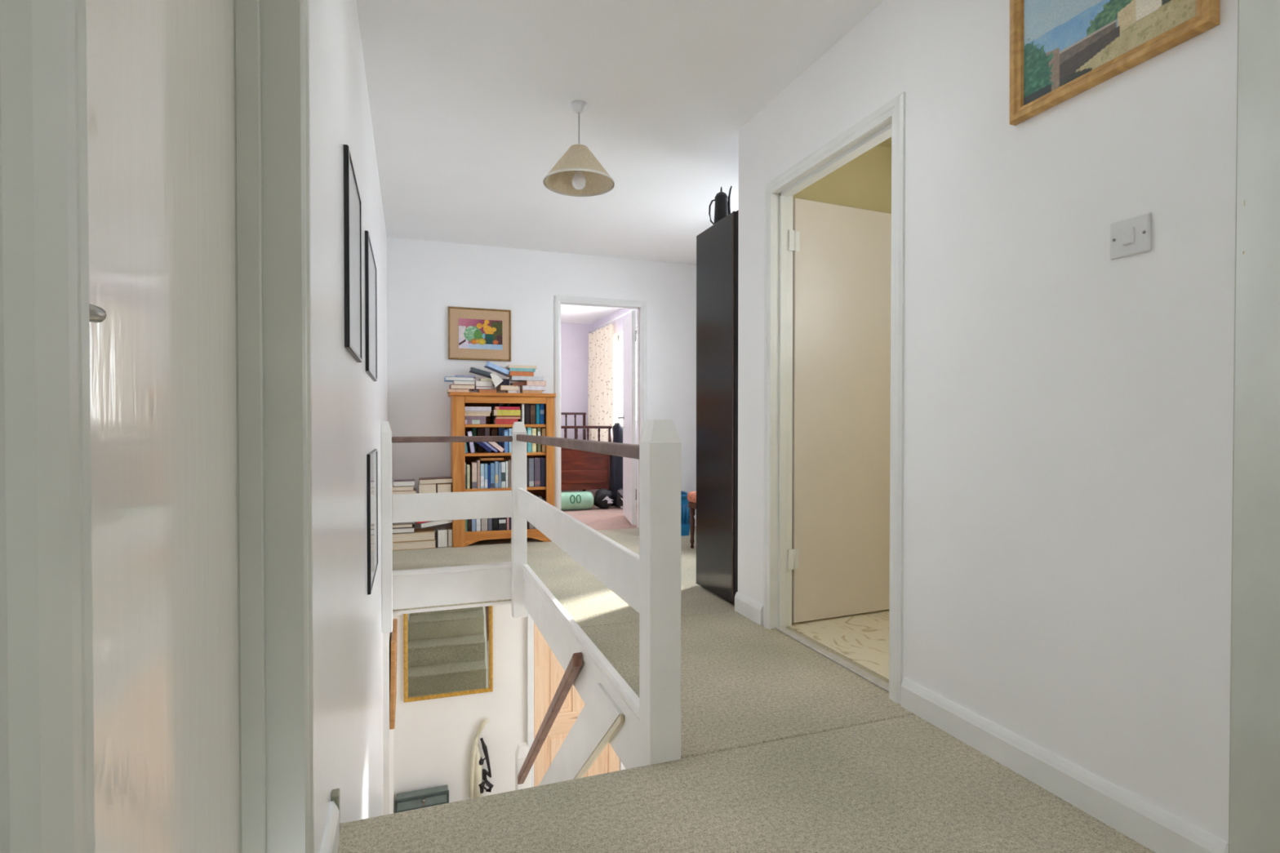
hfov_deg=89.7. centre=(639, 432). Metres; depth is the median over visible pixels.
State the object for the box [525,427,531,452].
book
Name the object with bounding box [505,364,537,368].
book
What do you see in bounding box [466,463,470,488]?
book
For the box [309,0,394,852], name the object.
wall
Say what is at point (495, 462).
book
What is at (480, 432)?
book
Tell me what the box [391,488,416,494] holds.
book
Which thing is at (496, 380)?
book
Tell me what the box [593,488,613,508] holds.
ball
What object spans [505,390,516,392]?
book
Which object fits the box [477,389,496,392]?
book
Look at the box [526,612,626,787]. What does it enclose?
door
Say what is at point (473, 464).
book
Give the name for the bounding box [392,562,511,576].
trim
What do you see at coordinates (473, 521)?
book
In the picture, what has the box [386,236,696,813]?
wall
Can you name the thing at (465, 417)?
book
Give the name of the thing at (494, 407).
book
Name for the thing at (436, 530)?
baseboard
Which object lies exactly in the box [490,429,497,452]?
book
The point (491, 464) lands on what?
book
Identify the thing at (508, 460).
book
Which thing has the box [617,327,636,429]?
window
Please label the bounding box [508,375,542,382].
book
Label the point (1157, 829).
baseboard
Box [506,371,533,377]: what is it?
book
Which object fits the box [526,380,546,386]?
book
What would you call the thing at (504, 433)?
book
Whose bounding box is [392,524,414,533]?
book
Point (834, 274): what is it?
door
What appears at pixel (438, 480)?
book
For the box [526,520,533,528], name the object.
book
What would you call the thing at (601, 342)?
curtain
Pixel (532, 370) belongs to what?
book
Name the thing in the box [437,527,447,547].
book
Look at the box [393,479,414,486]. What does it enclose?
book
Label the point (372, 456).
framed print
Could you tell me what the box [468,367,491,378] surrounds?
book
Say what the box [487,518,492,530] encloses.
book
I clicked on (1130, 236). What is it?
light switch
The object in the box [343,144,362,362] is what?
framed print
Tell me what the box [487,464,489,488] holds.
book
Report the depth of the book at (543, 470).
5.22 m
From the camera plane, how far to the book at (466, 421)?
5.04 m
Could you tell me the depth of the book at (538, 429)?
5.21 m
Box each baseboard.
[320,800,339,852]
[434,528,437,541]
[734,591,763,625]
[900,677,1228,852]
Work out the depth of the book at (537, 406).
5.21 m
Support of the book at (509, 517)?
on the bookcase
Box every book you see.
[391,484,413,491]
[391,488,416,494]
[392,521,415,524]
[392,524,412,528]
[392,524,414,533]
[392,528,435,542]
[392,538,435,551]
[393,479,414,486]
[418,476,452,484]
[418,483,435,493]
[420,520,452,528]
[436,483,451,493]
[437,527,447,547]
[444,376,474,382]
[446,389,469,393]
[447,527,452,546]
[448,384,475,390]
[453,380,475,384]
[455,375,475,378]
[464,406,491,411]
[464,411,490,413]
[464,413,489,416]
[464,416,485,419]
[464,419,485,424]
[464,434,467,453]
[465,462,466,488]
[465,519,466,531]
[466,431,475,453]
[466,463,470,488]
[466,519,471,531]
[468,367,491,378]
[470,461,476,488]
[471,427,475,452]
[471,519,475,531]
[474,380,492,386]
[474,386,491,390]
[475,442,492,453]
[475,459,479,488]
[475,519,480,531]
[476,428,484,452]
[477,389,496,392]
[478,378,492,381]
[479,457,503,460]
[480,462,484,488]
[480,518,487,531]
[482,441,497,453]
[483,361,510,376]
[483,462,487,488]
[484,427,489,452]
[486,441,504,452]
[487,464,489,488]
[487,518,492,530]
[488,462,494,488]
[490,404,494,424]
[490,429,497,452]
[491,409,520,415]
[492,378,509,386]
[492,518,497,530]
[493,406,519,409]
[493,417,520,418]
[493,418,518,424]
[493,460,497,488]
[494,415,520,417]
[496,385,518,391]
[497,427,505,452]
[497,461,501,488]
[497,517,506,530]
[498,461,505,488]
[502,429,508,453]
[503,460,507,488]
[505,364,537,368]
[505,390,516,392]
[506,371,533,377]
[506,428,511,453]
[506,459,511,488]
[506,517,509,529]
[507,368,535,372]
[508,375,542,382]
[509,517,511,529]
[510,380,526,386]
[520,385,546,391]
[520,390,542,393]
[520,404,524,422]
[524,404,529,424]
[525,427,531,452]
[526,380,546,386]
[526,457,533,487]
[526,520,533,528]
[529,404,535,424]
[531,428,536,452]
[531,457,540,486]
[533,404,539,424]
[534,427,540,452]
[538,457,546,486]
[539,404,544,424]
[540,428,545,452]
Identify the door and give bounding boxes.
[0,0,314,852]
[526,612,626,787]
[554,295,646,528]
[763,91,905,704]
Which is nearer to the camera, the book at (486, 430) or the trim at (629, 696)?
the trim at (629, 696)
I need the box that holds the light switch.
[1110,212,1151,259]
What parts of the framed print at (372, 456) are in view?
glass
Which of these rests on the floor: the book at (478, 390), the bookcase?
the bookcase
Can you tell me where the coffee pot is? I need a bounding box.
[708,186,732,224]
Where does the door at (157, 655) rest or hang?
in the wall at (349, 407)
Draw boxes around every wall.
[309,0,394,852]
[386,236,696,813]
[560,322,591,439]
[591,308,636,503]
[737,0,1238,843]
[792,145,891,213]
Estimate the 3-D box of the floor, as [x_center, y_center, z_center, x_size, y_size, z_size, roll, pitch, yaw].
[-0.173,1.019,4.038,2.725,0.243,10.900,0,1,-20]
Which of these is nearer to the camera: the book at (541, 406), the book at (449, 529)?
the book at (449, 529)
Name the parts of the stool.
seat, seat frame, leg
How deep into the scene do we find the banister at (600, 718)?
2.86 m
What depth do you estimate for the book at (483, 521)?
5.07 m
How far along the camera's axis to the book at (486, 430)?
5.24 m
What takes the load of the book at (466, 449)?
on the bookcase
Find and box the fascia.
[524,580,639,769]
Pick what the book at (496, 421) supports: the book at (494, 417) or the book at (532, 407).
the book at (494, 417)
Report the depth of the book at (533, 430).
5.20 m
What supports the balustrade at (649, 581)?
on the floor
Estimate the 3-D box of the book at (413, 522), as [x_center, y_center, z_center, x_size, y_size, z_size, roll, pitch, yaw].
[-1.818,0.634,4.928,0.179,0.115,0.150,0,1,-20]
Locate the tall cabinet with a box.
[696,209,738,606]
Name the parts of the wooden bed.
rail, footboard, bed post, rail, bed post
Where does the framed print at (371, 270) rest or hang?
attached to the wall at (349, 407)
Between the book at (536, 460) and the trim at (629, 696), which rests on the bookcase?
the book at (536, 460)
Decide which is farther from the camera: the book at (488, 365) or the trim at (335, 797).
the book at (488, 365)
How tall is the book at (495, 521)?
0.279 m
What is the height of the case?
0.614 m
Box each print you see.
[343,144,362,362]
[364,230,377,381]
[366,448,377,595]
[458,318,502,350]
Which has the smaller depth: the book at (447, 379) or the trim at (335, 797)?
the trim at (335, 797)
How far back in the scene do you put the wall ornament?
5.34 m
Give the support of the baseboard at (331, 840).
attached to the wall at (349, 407)
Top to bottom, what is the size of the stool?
0.435 m
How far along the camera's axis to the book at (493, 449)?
5.08 m
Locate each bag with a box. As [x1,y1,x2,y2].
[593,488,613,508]
[615,488,622,508]
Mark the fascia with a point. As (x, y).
(625, 742)
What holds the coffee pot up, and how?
on the tall cabinet
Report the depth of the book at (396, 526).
4.86 m
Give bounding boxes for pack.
[560,491,593,510]
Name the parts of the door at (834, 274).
architrave, architrave, panel, architrave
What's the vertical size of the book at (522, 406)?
0.163 m
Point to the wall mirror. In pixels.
(447, 653)
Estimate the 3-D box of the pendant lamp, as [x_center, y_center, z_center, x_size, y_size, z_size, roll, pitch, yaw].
[-0.284,-1.330,2.993,0.332,0.393,0.332,0,1,-20]
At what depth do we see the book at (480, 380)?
5.08 m
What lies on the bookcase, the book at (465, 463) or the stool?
the book at (465, 463)
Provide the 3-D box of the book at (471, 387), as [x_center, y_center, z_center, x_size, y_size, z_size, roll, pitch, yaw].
[-1.410,-0.356,5.099,0.186,0.036,0.180,0,1,-20]
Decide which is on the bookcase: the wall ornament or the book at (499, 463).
the book at (499, 463)
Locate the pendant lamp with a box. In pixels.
[542,99,614,196]
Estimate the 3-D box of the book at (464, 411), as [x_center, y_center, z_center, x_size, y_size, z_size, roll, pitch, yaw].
[-1.312,-0.160,5.110,0.239,0.014,0.150,0,1,-20]
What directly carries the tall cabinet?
on the floor
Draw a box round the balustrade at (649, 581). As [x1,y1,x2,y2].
[381,419,680,767]
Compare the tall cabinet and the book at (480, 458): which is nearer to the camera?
the tall cabinet
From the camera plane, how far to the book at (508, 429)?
5.13 m
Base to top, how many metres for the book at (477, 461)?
0.222 m
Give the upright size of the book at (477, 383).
0.044 m
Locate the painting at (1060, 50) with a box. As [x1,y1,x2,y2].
[1009,0,1220,125]
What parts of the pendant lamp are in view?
shade trim, lamp shade, cord, bulb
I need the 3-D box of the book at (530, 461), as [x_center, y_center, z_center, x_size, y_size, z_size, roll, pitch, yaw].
[-0.900,0.324,5.262,0.038,0.233,0.151,0,1,-20]
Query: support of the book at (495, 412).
on the book at (495, 415)
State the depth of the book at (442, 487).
4.96 m
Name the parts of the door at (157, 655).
architrave, lever handle, panel, architrave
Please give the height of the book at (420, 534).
0.064 m
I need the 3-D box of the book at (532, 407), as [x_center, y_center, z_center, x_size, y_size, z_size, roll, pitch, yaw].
[-0.888,-0.146,5.260,0.040,0.159,0.151,0,1,-20]
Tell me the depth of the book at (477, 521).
5.05 m
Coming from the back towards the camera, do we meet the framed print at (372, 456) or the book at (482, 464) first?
the book at (482, 464)
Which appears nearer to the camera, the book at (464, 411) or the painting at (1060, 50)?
the painting at (1060, 50)
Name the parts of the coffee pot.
handle, lid, spout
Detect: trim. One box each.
[330,788,340,832]
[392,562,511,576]
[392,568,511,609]
[522,564,639,719]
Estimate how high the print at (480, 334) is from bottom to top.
0.245 m
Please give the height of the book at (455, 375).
0.012 m
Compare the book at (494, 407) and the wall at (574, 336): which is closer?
the book at (494, 407)
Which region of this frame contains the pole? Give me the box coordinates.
[588,309,635,333]
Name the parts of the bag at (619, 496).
grey panel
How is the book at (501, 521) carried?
on the bookcase
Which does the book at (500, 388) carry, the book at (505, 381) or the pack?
the book at (505, 381)
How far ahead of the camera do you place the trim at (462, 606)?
4.21 m
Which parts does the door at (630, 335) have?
architrave, architrave, panel, architrave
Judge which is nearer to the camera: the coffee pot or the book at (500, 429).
the coffee pot
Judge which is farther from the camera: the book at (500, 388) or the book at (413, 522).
the book at (500, 388)
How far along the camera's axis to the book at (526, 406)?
5.18 m
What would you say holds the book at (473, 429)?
on the bookcase
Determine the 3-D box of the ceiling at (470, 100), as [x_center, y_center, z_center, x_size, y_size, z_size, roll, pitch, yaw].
[-0.149,-1.583,4.015,2.975,0.112,11.100,0,1,-20]
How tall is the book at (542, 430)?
0.192 m
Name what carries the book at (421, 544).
on the floor
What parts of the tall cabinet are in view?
panel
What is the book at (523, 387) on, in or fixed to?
on the book at (521, 391)
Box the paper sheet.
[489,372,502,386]
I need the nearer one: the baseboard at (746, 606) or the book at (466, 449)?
the baseboard at (746, 606)
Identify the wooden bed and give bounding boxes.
[560,412,612,506]
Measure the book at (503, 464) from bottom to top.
0.205 m
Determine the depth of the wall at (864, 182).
3.37 m
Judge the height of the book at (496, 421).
0.042 m
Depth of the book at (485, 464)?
5.07 m
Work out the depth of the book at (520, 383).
5.18 m
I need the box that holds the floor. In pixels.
[337,489,1155,852]
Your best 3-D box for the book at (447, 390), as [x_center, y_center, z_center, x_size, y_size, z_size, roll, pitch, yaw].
[-1.444,-0.325,5.098,0.160,0.024,0.200,0,1,-20]
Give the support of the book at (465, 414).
on the book at (465, 417)
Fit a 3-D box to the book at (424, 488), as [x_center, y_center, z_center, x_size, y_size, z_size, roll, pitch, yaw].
[-1.649,0.437,4.986,0.127,0.082,0.150,0,1,-20]
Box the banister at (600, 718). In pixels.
[515,652,624,790]
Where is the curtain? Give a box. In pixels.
[587,323,613,442]
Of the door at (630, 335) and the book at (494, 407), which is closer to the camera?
the book at (494, 407)
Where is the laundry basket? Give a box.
[680,490,690,536]
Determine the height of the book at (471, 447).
0.172 m
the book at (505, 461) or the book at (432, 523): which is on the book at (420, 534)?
the book at (432, 523)
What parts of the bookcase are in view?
panel, panel, rail, shelf, shelf, shelf, plinth rail, panel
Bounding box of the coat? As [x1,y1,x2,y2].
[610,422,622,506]
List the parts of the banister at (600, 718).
newel post, handrail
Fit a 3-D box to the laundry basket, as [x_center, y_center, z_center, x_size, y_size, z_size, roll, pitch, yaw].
[0.238,0.705,5.571,0.410,0.355,0.350,0,1,-20]
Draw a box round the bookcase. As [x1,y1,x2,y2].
[448,391,555,547]
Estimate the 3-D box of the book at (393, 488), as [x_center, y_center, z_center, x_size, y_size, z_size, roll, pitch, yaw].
[-1.823,0.425,4.924,0.170,0.030,0.150,0,1,-20]
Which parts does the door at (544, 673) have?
panel, panel, rail, panel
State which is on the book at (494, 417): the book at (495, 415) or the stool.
the book at (495, 415)
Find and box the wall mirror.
[403,605,493,702]
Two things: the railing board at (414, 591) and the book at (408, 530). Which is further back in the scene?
the book at (408, 530)
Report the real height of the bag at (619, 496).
0.230 m
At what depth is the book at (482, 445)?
5.07 m
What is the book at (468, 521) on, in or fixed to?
on the bookcase
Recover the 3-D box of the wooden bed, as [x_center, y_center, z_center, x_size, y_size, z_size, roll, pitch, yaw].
[-1.013,0.289,8.229,0.962,1.120,1.831,0,1,-15]
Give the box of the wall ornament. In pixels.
[469,718,493,798]
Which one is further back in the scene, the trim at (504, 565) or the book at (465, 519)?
the book at (465, 519)
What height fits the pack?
0.200 m
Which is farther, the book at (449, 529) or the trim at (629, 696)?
the book at (449, 529)
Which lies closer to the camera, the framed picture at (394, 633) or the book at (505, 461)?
the framed picture at (394, 633)
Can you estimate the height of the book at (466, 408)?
0.034 m
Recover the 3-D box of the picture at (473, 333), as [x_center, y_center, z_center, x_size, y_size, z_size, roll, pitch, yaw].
[-1.329,-0.814,5.343,0.508,0.430,0.022,0,1,-20]
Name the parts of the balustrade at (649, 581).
newel post, handrail, newel post, handrail, newel post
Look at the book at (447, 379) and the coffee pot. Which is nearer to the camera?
the coffee pot
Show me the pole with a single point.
(629, 311)
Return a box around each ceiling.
[355,0,891,324]
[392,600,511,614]
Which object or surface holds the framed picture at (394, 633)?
attached to the wall at (349, 407)
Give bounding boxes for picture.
[389,618,397,729]
[448,306,511,361]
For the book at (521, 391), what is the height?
0.026 m
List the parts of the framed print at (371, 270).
glass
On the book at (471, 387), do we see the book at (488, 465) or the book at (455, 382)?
the book at (455, 382)
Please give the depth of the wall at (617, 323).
8.58 m
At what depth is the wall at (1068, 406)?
1.66 m
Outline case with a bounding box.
[395,785,448,813]
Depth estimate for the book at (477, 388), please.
5.08 m
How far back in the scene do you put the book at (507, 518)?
5.13 m
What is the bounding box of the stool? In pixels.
[687,491,696,548]
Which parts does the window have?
sash, sash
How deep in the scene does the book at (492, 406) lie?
5.24 m

